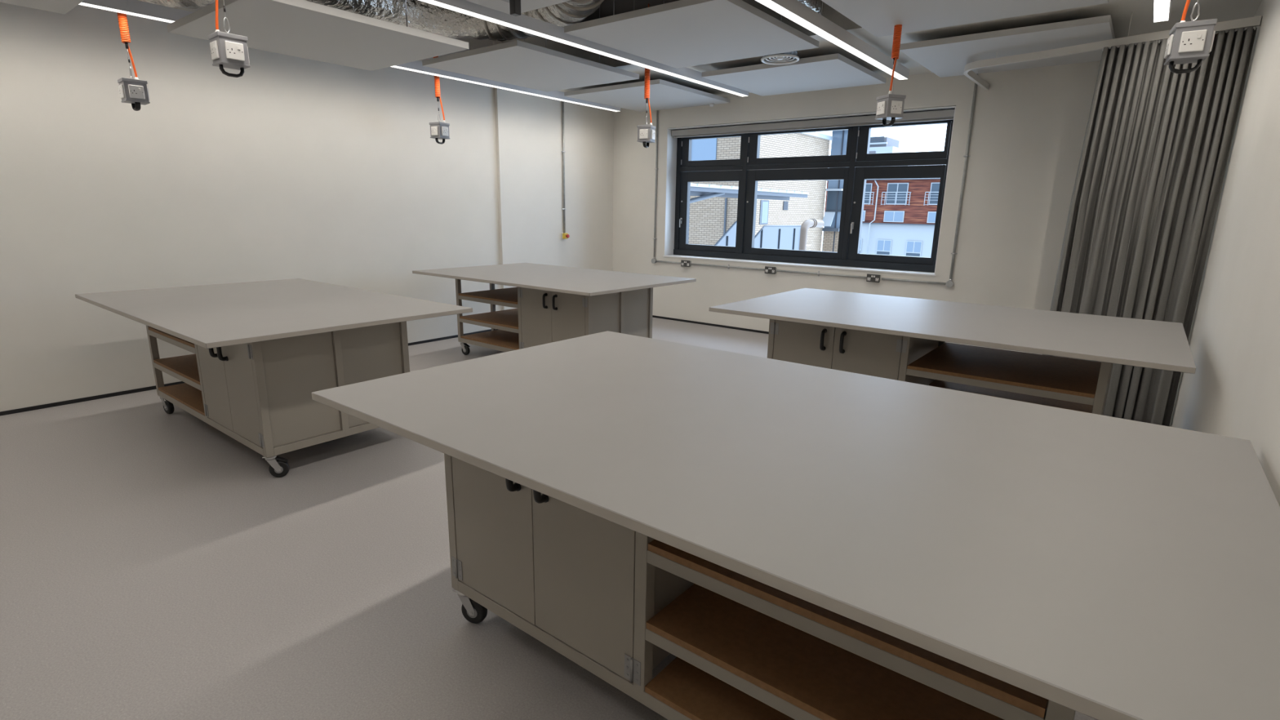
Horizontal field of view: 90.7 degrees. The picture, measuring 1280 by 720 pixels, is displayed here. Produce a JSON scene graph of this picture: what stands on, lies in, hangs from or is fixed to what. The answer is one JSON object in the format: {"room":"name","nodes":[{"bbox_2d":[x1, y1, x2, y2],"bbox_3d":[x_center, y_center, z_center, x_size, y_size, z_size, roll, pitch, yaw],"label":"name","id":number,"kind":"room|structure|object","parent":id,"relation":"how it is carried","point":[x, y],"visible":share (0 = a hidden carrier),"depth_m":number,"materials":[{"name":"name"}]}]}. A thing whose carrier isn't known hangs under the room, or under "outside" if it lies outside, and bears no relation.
{"room":"school workshop classroom","nodes":[
{"label":"school workshop classroom","id":0,"kind":"room"},
{"bbox_2d":[0,2,502,411],"bbox_3d":[-3.066,-1.675,6.068,0.200,3.350,9.080,11,17,37],"label":"wall","id":1,"kind":"structure","parent":0,"point":[289,167],"depth_m":5.16,"materials":[{"name":"paint"}]},
{"bbox_2d":[0,328,498,415],"bbox_3d":[-3.715,0.152,5.520,0.008,0.028,6.410,11,17,37],"label":"baseboard","id":2,"kind":"structure","parent":1,"relation":"attached to","point":[146,388],"depth_m":4.94,"materials":[{"name":"black plastic"}]},
{"bbox_2d":[0,317,1097,719],"bbox_3d":[-0.444,0.530,4.444,6.953,0.100,9.080,11,17,37],"label":"floor","id":3,"kind":"structure","parent":0,"point":[154,565],"depth_m":2.56,"materials":[{"name":"plastic"}]},
{"bbox_2d":[75,278,472,477],"bbox_3d":[-2.492,0.029,4.307,2.419,0.869,1.495,11,17,37],"label":"table","id":4,"kind":"object","parent":3,"relation":"on","point":[261,349],"visible":0.9,"depth_m":3.73,"materials":[{"name":"laminate"}]},
{"bbox_2d":[147,326,195,347],"bbox_3d":[-2.825,-0.230,4.518,0.900,0.020,0.900,11,17,37],"label":"shelf","id":5,"kind":"object","parent":4,"relation":"attached to","point":[175,340],"depth_m":4.17,"materials":[{"name":"brown wood"}]},
{"bbox_2d":[153,354,200,385],"bbox_3d":[-2.829,0.001,4.573,0.900,0.020,0.900,11,17,37],"label":"shelf","id":6,"kind":"object","parent":4,"relation":"attached to","point":[184,367],"depth_m":4.34,"materials":[{"name":"brown wood"}]},
{"bbox_2d":[158,382,204,415],"bbox_3d":[-2.832,0.200,4.621,0.900,0.018,0.900,11,17,37],"label":"shelf","id":7,"kind":"object","parent":4,"relation":"attached to","point":[185,395],"depth_m":4.37,"materials":[{"name":"brown wood"}]},
{"bbox_2d":[412,262,696,355],"bbox_3d":[-0.882,-0.415,6.293,2.419,0.866,1.495,11,17,37],"label":"table","id":8,"kind":"object","parent":3,"relation":"on","point":[553,303],"visible":0.75,"depth_m":5.85,"materials":[{"name":"laminate"}]},
{"bbox_2d":[458,287,517,304],"bbox_3d":[-1.215,-0.675,6.504,0.900,0.020,0.900,11,17,37],"label":"shelf","id":9,"kind":"object","parent":8,"relation":"attached to","point":[504,295],"depth_m":6.32,"materials":[{"name":"brown wood"}]},
{"bbox_2d":[459,308,518,328],"bbox_3d":[-1.218,-0.445,6.559,0.900,0.020,0.900,11,17,37],"label":"shelf","id":10,"kind":"object","parent":8,"relation":"attached to","point":[508,318],"depth_m":6.39,"materials":[{"name":"brown wood"}]},
{"bbox_2d":[460,329,519,350],"bbox_3d":[-1.222,-0.245,6.606,0.900,0.018,0.900,11,17,37],"label":"shelf","id":11,"kind":"object","parent":8,"relation":"attached to","point":[501,340],"depth_m":6.42,"materials":[{"name":"brown wood"}]},
{"bbox_2d":[311,330,1279,719],"bbox_3d":[0.313,0.602,2.050,2.419,0.893,1.495,11,17,37],"label":"table","id":12,"kind":"object","parent":3,"relation":"on","point":[805,542],"visible":1,"depth_m":1.52,"materials":[{"name":"laminate"}]},
{"bbox_2d":[644,657,795,719],"bbox_3d":[0.645,0.918,1.853,0.900,0.018,0.900,11,17,37],"label":"shelf","id":13,"kind":"object","parent":12,"relation":"attached to","point":[682,689],"depth_m":1.74,"materials":[{"name":"brown wood"}]},
{"bbox_2d":[646,583,1048,719],"bbox_3d":[0.648,0.719,1.805,0.900,0.020,0.900,11,17,37],"label":"shelf","id":14,"kind":"object","parent":12,"relation":"attached to","point":[814,677],"depth_m":1.57,"materials":[{"name":"brown wood"}]},
{"bbox_2d":[648,539,1047,717],"bbox_3d":[0.652,0.488,1.751,0.900,0.020,0.900,11,17,37],"label":"shelf","id":15,"kind":"object","parent":12,"relation":"attached to","point":[1013,699],"depth_m":1.34,"materials":[{"name":"brown wood"}]},
{"bbox_2d":[708,288,1195,415],"bbox_3d":[1.854,0.149,4.069,2.419,0.889,1.495,11,17,37],"label":"table","id":16,"kind":"object","parent":3,"relation":"on","point":[902,339],"visible":0.59,"depth_m":3.75,"materials":[{"name":"laminate"}]},
{"bbox_2d":[906,342,1101,398],"bbox_3d":[2.193,0.034,3.769,0.900,0.020,0.900,11,17,37],"label":"shelf","id":17,"kind":"object","parent":16,"relation":"attached to","point":[1058,376],"depth_m":3.64,"materials":[{"name":"brown wood"}]},
{"bbox_2d":[928,379,1093,413],"bbox_3d":[2.189,0.265,3.824,0.900,0.020,0.900,11,17,37],"label":"shelf","id":18,"kind":"object","parent":16,"relation":"attached to","point":[940,384],"depth_m":3.95,"materials":[{"name":"brown wood"}]},
{"bbox_2d":[493,40,613,310],"bbox_3d":[-1.048,-2.190,8.374,0.045,3.350,2.070,11,17,37],"label":"wall panel","id":19,"kind":"object","parent":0,"point":[529,127],"visible":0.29,"depth_m":8.20,"materials":[{"name":"paint"}]},
{"bbox_2d":[561,101,565,232],"bbox_3d":[-0.999,-2.535,8.283,0.036,1.705,0.060,11,17,37],"label":"conduit","id":20,"kind":"object","parent":19,"relation":"attached to","point":[562,102],"visible":0.93,"depth_m":8.27,"materials":[{"name":"silver metal"}]},
{"bbox_2d":[561,232,569,239],"bbox_3d":[-0.991,-1.662,8.472,0.092,0.084,0.084,11,17,37],"label":"button","id":21,"kind":"object","parent":19,"relation":"attached to","point":[564,235],"visible":1,"depth_m":8.46,"materials":[{"name":"yellow plastic"}]},
{"bbox_2d":[489,0,679,41],"bbox_3d":[-0.386,-2.850,3.639,6.953,0.150,9.080,11,17,37],"label":"ceiling","id":22,"kind":"structure","parent":0,"point":[606,7],"depth_m":5.92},
{"bbox_2d":[0,0,84,13],"bbox_3d":[-3.405,-2.247,2.830,1.340,0.750,1.395,11,17,37],"label":"raft","id":23,"kind":"object","parent":22,"relation":"hanging from","point":[62,6],"visible":1,"depth_m":3.66,"materials":[{"name":"grey"}]},
{"bbox_2d":[116,12,150,111],"bbox_3d":[-3.579,-2.410,4.361,0.162,1.297,0.162,12,17,40],"label":"pendant","id":24,"kind":"object","parent":22,"relation":"hanging from","point":[135,91],"visible":0.84,"depth_m":4.42,"materials":[{"name":"grey plastic"}]},
{"bbox_2d":[78,0,192,22],"bbox_3d":[-3.468,-2.414,4.356,0.082,0.103,0.645,11,17,37],"label":"lamp","id":25,"kind":"object","parent":22,"relation":"hanging from","point":[150,11],"depth_m":4.35,"materials":[{"name":"white plastic"}]},
{"bbox_2d":[208,0,250,77],"bbox_3d":[-2.177,-2.151,3.246,0.162,1.297,0.162,12,17,38],"label":"pendant","id":26,"kind":"object","parent":22,"relation":"hanging from","point":[229,51],"visible":1,"depth_m":3.32,"materials":[{"name":"grey plastic"}]},
{"bbox_2d":[167,0,468,71],"bbox_3d":[-2.185,-2.574,4.293,1.320,0.750,1.440,11,17,37],"label":"raft","id":27,"kind":"object","parent":22,"relation":"hanging from","point":[303,28],"visible":0.95,"depth_m":4.19,"materials":[{"name":"grey"}]},
{"bbox_2d":[137,0,218,8],"bbox_3d":[-3.306,-2.655,4.452,1.092,0.268,0.458,3,13,7],"label":"duct","id":28,"kind":"object","parent":27,"relation":"attached to","point":[188,4],"visible":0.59,"depth_m":4.53,"materials":[{"name":"silver metal"}]},
{"bbox_2d":[429,56,449,144],"bbox_3d":[-2.030,-2.840,6.313,0.162,1.297,0.162,8,15,26],"label":"pendant","id":29,"kind":"object","parent":22,"relation":"hanging from","point":[438,130],"visible":0.63,"depth_m":6.37,"materials":[{"name":"grey plastic"}]},
{"bbox_2d":[305,0,604,40],"bbox_3d":[-1.425,-2.803,4.770,2.484,0.452,1.520,1,13,0],"label":"spiral duct","id":30,"kind":"object","parent":22,"relation":"hanging from","point":[421,15],"visible":0.61,"depth_m":4.93,"materials":[{"name":"silver metal"}]},
{"bbox_2d":[391,60,620,111],"bbox_3d":[-1.299,-3.016,7.041,0.082,0.102,3.250,11,17,37],"label":"lamp","id":31,"kind":"object","parent":22,"relation":"hanging from","point":[415,66],"depth_m":6.73,"materials":[{"name":"white"}]},
{"bbox_2d":[502,0,520,16],"bbox_3d":[-0.657,-2.254,3.275,0.200,0.850,0.100,11,17,37],"label":"pole","id":32,"kind":"object","parent":22,"relation":"hanging from","point":[514,5],"visible":1,"depth_m":3.35,"materials":[{"name":"grey metal"}]},
{"bbox_2d":[465,0,571,14],"bbox_3d":[-0.774,-2.392,3.260,1.370,0.580,1.460,11,17,37],"label":"raft","id":33,"kind":"object","parent":22,"relation":"hanging from","point":[501,6],"visible":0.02,"depth_m":4.06,"materials":[{"name":"grey"}]},
{"bbox_2d":[422,6,639,92],"bbox_3d":[-1.013,-3.057,6.037,1.320,0.580,1.590,11,17,37],"label":"raft","id":34,"kind":"object","parent":22,"relation":"hanging from","point":[516,62],"visible":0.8,"depth_m":5.90,"materials":[{"name":"grey"}]},
{"bbox_2d":[418,0,748,96],"bbox_3d":[-1.061,-2.613,4.212,0.082,0.600,7.240,11,17,37],"label":"lamp","id":35,"kind":"object","parent":22,"relation":"hanging from","point":[523,23],"visible":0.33,"depth_m":4.81,"materials":[{"name":"white plastic"}]},
{"bbox_2d":[636,4,655,147],"bbox_3d":[0.070,-2.689,5.982,0.162,1.297,0.162,6,14,20],"label":"pendant","id":36,"kind":"object","parent":22,"relation":"hanging from","point":[646,133],"visible":0.74,"depth_m":6.04,"materials":[{"name":"grey plastic"}]},
{"bbox_2d":[564,0,818,68],"bbox_3d":[0.429,-2.733,4.782,1.370,0.580,1.460,11,17,37],"label":"raft","id":37,"kind":"object","parent":22,"relation":"hanging from","point":[681,33],"visible":1,"depth_m":4.66,"materials":[{"name":"grey"}]},
{"bbox_2d":[797,0,823,14],"bbox_3d":[0.894,-2.543,4.205,0.309,0.254,1.844,10,16,32],"label":"flexible duct","id":38,"kind":"object","parent":37,"relation":"on","point":[815,5],"visible":0.23,"depth_m":4.51,"materials":[{"name":"silver metal"}]},
{"bbox_2d":[755,0,909,79],"bbox_3d":[0.281,-2.346,3.187,0.082,0.600,7.240,11,17,37],"label":"lamp","id":39,"kind":"object","parent":22,"relation":"hanging from","point":[795,11],"visible":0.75,"depth_m":4.62,"materials":[{"name":"white plastic"}]},
{"bbox_2d":[875,24,906,126],"bbox_3d":[1.789,-2.305,4.380,0.162,1.297,0.162,-3,14,-16],"label":"pendant","id":40,"kind":"object","parent":22,"relation":"hanging from","point":[890,106],"visible":0.77,"depth_m":4.43,"materials":[{"name":"grey plastic"}]},
{"bbox_2d":[821,0,1108,37],"bbox_3d":[1.769,-2.412,3.530,1.395,0.580,1.730,11,17,37],"label":"raft","id":41,"kind":"object","parent":22,"relation":"hanging from","point":[879,18],"visible":1,"depth_m":4.04,"materials":[{"name":"grey"}]},
{"bbox_2d":[1152,0,1172,22],"bbox_3d":[1.470,-1.962,1.661,0.082,0.600,6.240,11,17,37],"label":"lamp","id":42,"kind":"object","parent":22,"relation":"hanging from","point":[1162,8],"visible":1,"depth_m":3.91,"materials":[{"name":"white plastic"}]},
{"bbox_2d":[1164,0,1217,73],"bbox_3d":[2.490,-1.940,2.734,0.162,1.297,0.162,9,15,29],"label":"pendant","id":43,"kind":"object","parent":22,"relation":"hanging from","point":[1189,42],"visible":1,"depth_m":2.81,"materials":[{"name":"grey plastic"}]},
{"bbox_2d":[612,63,1073,352],"bbox_3d":[2.272,-1.894,7.370,6.553,3.350,0.400,11,17,37],"label":"wall","id":44,"kind":"structure","parent":0,"point":[1018,122],"depth_m":6.50,"materials":[{"name":"paint"}]},
{"bbox_2d":[651,257,656,263],"bbox_3d":[0.198,-1.398,8.870,0.072,0.088,0.040,11,17,37],"label":"junction box","id":45,"kind":"object","parent":44,"relation":"attached to","point":[653,260],"visible":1,"depth_m":8.86,"materials":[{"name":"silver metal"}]},
{"bbox_2d":[653,110,658,257],"bbox_3d":[0.218,-2.422,8.629,0.060,2.045,0.030,11,17,37],"label":"conduit","id":46,"kind":"object","parent":44,"relation":"attached to","point":[656,168],"visible":0.95,"depth_m":8.62,"materials":[{"name":"silver metal"}]},
{"bbox_2d":[655,260,680,263],"bbox_3d":[0.401,-1.351,8.722,0.445,0.022,0.022,11,17,37],"label":"conduit","id":47,"kind":"object","parent":44,"relation":"attached to","point":[655,260],"visible":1,"depth_m":8.72,"materials":[{"name":"grey metal"}]},
{"bbox_2d":[680,260,691,266],"bbox_3d":[0.624,-1.304,8.539,0.146,0.086,0.052,11,17,37],"label":"double socket","id":48,"kind":"object","parent":44,"relation":"attached to","point":[683,263],"visible":1,"depth_m":8.52,"materials":[{"name":"grey metal"}]},
{"bbox_2d":[652,315,768,333],"bbox_3d":[1.708,-0.325,7.912,5.418,0.028,0.008,11,17,37],"label":"baseboard","id":49,"kind":"structure","parent":44,"relation":"attached to","point":[653,316],"depth_m":8.47,"materials":[{"name":"black plastic"}]},
{"bbox_2d":[691,262,764,270],"bbox_3d":[1.127,-1.207,8.167,1.105,0.060,0.030,11,17,37],"label":"conduit","id":50,"kind":"object","parent":44,"relation":"attached to","point":[715,265],"visible":1,"depth_m":8.15,"materials":[{"name":"silver metal"}]},
{"bbox_2d":[764,266,776,274],"bbox_3d":[1.611,-1.108,7.785,0.146,0.086,0.052,11,17,37],"label":"double socket","id":51,"kind":"object","parent":44,"relation":"attached to","point":[768,269],"visible":1,"depth_m":7.76,"materials":[{"name":"grey metal"}]},
{"bbox_2d":[662,254,936,275],"bbox_3d":[1.792,-1.188,7.804,3.550,0.018,0.252,11,17,37],"label":"window sill","id":52,"kind":"structure","parent":44,"relation":"attached to","point":[859,268],"depth_m":7.55,"materials":[{"name":"white paint"}]},
{"bbox_2d":[664,106,955,274],"bbox_3d":[1.859,-2.020,7.675,3.530,1.670,0.401,11,17,37],"label":"window reveal","id":53,"kind":"object","parent":44,"relation":"in","point":[671,162],"depth_m":8.51,"materials":[{"name":"white paint"}]},
{"bbox_2d":[673,120,953,272],"bbox_3d":[1.887,-2.027,7.711,3.514,1.656,0.118,11,17,37],"label":"window","id":54,"kind":"structure","parent":44,"relation":"in","point":[749,169],"depth_m":7.52,"materials":[{"name":"grey metal"}]},
{"bbox_2d":[671,109,954,137],"bbox_3d":[1.822,-2.754,7.436,3.506,0.093,0.090,11,17,37],"label":"roller blind","id":55,"kind":"object","parent":54,"relation":"attached to","point":[938,115],"visible":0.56,"depth_m":7.26,"materials":[{"name":"grey fabric"}]},
{"bbox_2d":[777,269,866,278],"bbox_3d":[2.114,-1.010,7.414,1.100,0.060,0.030,11,17,37],"label":"conduit","id":56,"kind":"object","parent":44,"relation":"attached to","point":[819,273],"visible":1,"depth_m":7.40,"materials":[{"name":"silver metal"}]},
{"bbox_2d":[866,273,880,282],"bbox_3d":[2.600,-0.911,7.031,0.146,0.086,0.052,11,17,37],"label":"double socket","id":57,"kind":"object","parent":44,"relation":"attached to","point":[870,277],"visible":1,"depth_m":7.01,"materials":[{"name":"grey metal"}]},
{"bbox_2d":[881,277,946,284],"bbox_3d":[2.933,-0.848,6.789,0.665,0.022,0.022,11,17,37],"label":"conduit","id":58,"kind":"object","parent":44,"relation":"attached to","point":[882,278],"visible":1,"depth_m":6.77,"materials":[{"name":"grey metal"}]},
{"bbox_2d":[946,279,953,287],"bbox_3d":[3.219,-0.798,6.564,0.072,0.088,0.040,11,17,37],"label":"junction box","id":59,"kind":"object","parent":44,"relation":"attached to","point":[949,283],"visible":1,"depth_m":6.55,"materials":[{"name":"silver metal"}]},
{"bbox_2d":[949,73,977,279],"bbox_3d":[3.239,-1.821,6.323,0.060,2.045,0.034,11,17,37],"label":"conduit","id":60,"kind":"object","parent":44,"relation":"attached to","point":[966,155],"visible":0.95,"depth_m":6.32,"materials":[{"name":"silver metal"}]},
{"bbox_2d":[501,0,1262,96],"bbox_3d":[1.559,-3.093,6.124,6.553,0.465,1.980,11,17,37],"label":"ceiling","id":61,"kind":"structure","parent":0,"point":[1120,11],"depth_m":4.91,"materials":[{"name":"white paint"}]},
{"bbox_2d":[564,79,730,111],"bbox_3d":[0.104,-3.142,7.478,1.380,0.115,1.430,11,17,37],"label":"raft","id":62,"kind":"object","parent":61,"relation":"hanging from","point":[664,95],"visible":0.99,"depth_m":7.31,"materials":[{"name":"grey"}]},
{"bbox_2d":[760,50,799,64],"bbox_3d":[1.205,-2.630,5.425,0.326,0.116,0.326,11,17,37],"label":"round vent","id":63,"kind":"object","parent":61,"relation":"attached to","point":[780,58],"visible":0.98,"depth_m":5.44,"materials":[{"name":"white plastic"}]},
{"bbox_2d":[702,53,885,96],"bbox_3d":[1.530,-2.821,6.235,1.370,0.115,1.260,11,17,37],"label":"raft","id":64,"kind":"object","parent":61,"relation":"hanging from","point":[833,71],"visible":0.98,"depth_m":6.09,"materials":[{"name":"grey"}]},
{"bbox_2d":[899,14,1115,77],"bbox_3d":[2.996,-2.527,5.104,1.360,0.115,1.280,11,17,37],"label":"raft","id":65,"kind":"object","parent":61,"relation":"hanging from","point":[946,56],"visible":0.76,"depth_m":4.89,"materials":[{"name":"grey"}]},
{"bbox_2d":[963,11,1262,90],"bbox_3d":[3.211,-2.424,4.893,0.800,0.211,2.310,-2,14,-13],"label":"track","id":66,"kind":"object","parent":61,"relation":"hanging from","point":[1255,21],"visible":0.9,"depth_m":4.60,"materials":[{"name":"white metal"}]},
{"bbox_2d":[1042,26,1257,426],"bbox_3d":[3.506,-0.857,4.505,0.190,2.646,0.848,-11,18,-41],"label":"curtain","id":67,"kind":"object","parent":66,"relation":"hanging from","point":[1157,141],"visible":0.76,"depth_m":4.42,"materials":[{"name":"fabric"}]},
{"bbox_2d":[1026,61,1100,355],"bbox_3d":[4.243,-1.420,5.519,1.090,3.350,0.160,11,17,37],"label":"pier","id":68,"kind":"object","parent":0,"point":[1084,75],"visible":0.11,"depth_m":5.68,"materials":[{"name":"paint"}]},
{"bbox_2d":[1169,0,1279,506],"bbox_3d":[2.236,-0.621,2.021,0.200,3.350,9.080,11,17,37],"label":"wall","id":69,"kind":"structure","parent":0,"point":[1233,390],"depth_m":2.80,"materials":[{"name":"paint"}]},
{"label":"outside","id":70,"kind":"structure","parent":0,"visible":0},
{"bbox_2d":[822,177,940,257],"bbox_3d":[31.822,-9.594,55.396,30.000,12.068,8.400,11,17,37],"label":"apartment block","id":71,"kind":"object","parent":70,"point":[899,215],"visible":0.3,"depth_m":56.60,"materials":[{"name":"red brick"}]},
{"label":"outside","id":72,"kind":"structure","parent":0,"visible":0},
{"bbox_2d":[822,129,848,252],"bbox_3d":[7.659,-5.380,27.314,1.700,9.075,1.900,11,17,37],"label":"building","id":73,"kind":"structure","parent":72,"point":[832,216],"depth_m":27.23,"materials":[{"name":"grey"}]},
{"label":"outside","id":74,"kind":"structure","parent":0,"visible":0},
{"bbox_2d":[864,136,909,167],"bbox_3d":[35.479,-27.430,96.919,8.500,12.662,10.100,11,17,37],"label":"office tower","id":75,"kind":"structure","parent":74,"point":[878,144],"depth_m":93.87,"materials":[{"name":"grey"}]},
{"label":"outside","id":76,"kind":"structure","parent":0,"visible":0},
{"bbox_2d":[683,132,832,251],"bbox_3d":[2.300,-5.342,27.719,9.150,8.635,7.028,11,17,37],"label":"brick building","id":77,"kind":"structure","parent":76,"point":[709,219],"depth_m":23.44,"materials":[{"name":"grey"}]},
{"bbox_2d":[782,200,788,209],"bbox_3d":[5.634,-5.965,24.420,0.045,0.329,0.391,11,17,37],"label":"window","id":78,"kind":"structure","parent":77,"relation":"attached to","point":[785,203],"depth_m":24.41,"materials":[{"name":"glass"}]},
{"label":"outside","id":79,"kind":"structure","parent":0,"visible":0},
{"bbox_2d":[689,182,808,203],"bbox_3d":[1.055,-4.001,16.082,3.440,0.752,7.700,11,17,37],"label":"canopy roof","id":80,"kind":"structure","parent":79,"point":[704,191],"depth_m":14.73,"materials":[{"name":"grey metal"}]},
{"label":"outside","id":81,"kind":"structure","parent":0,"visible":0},
{"bbox_2d":[799,218,824,250],"bbox_3d":[5.703,-3.579,21.289,0.300,2.298,1.488,11,17,37],"label":"flue","id":82,"kind":"object","parent":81,"point":[811,223],"visible":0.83,"depth_m":20.65,"materials":[{"name":"grey metal"}]},
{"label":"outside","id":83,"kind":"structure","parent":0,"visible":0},
{"bbox_2d":[714,221,737,246],"bbox_3d":[2.278,-2.600,17.044,0.065,2.245,2.063,11,17,37],"label":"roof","id":84,"kind":"object","parent":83,"point":[728,238],"visible":0.24,"depth_m":17.03,"materials":[{"name":"grey"}]},
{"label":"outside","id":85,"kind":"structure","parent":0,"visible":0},
{"bbox_2d":[754,225,800,249],"bbox_3d":[4.091,-3.041,19.305,0.065,2.115,3.500,11,17,37],"label":"screen","id":86,"kind":"object","parent":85,"point":[773,237],"visible":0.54,"depth_m":19.30,"materials":[{"name":"grey"}]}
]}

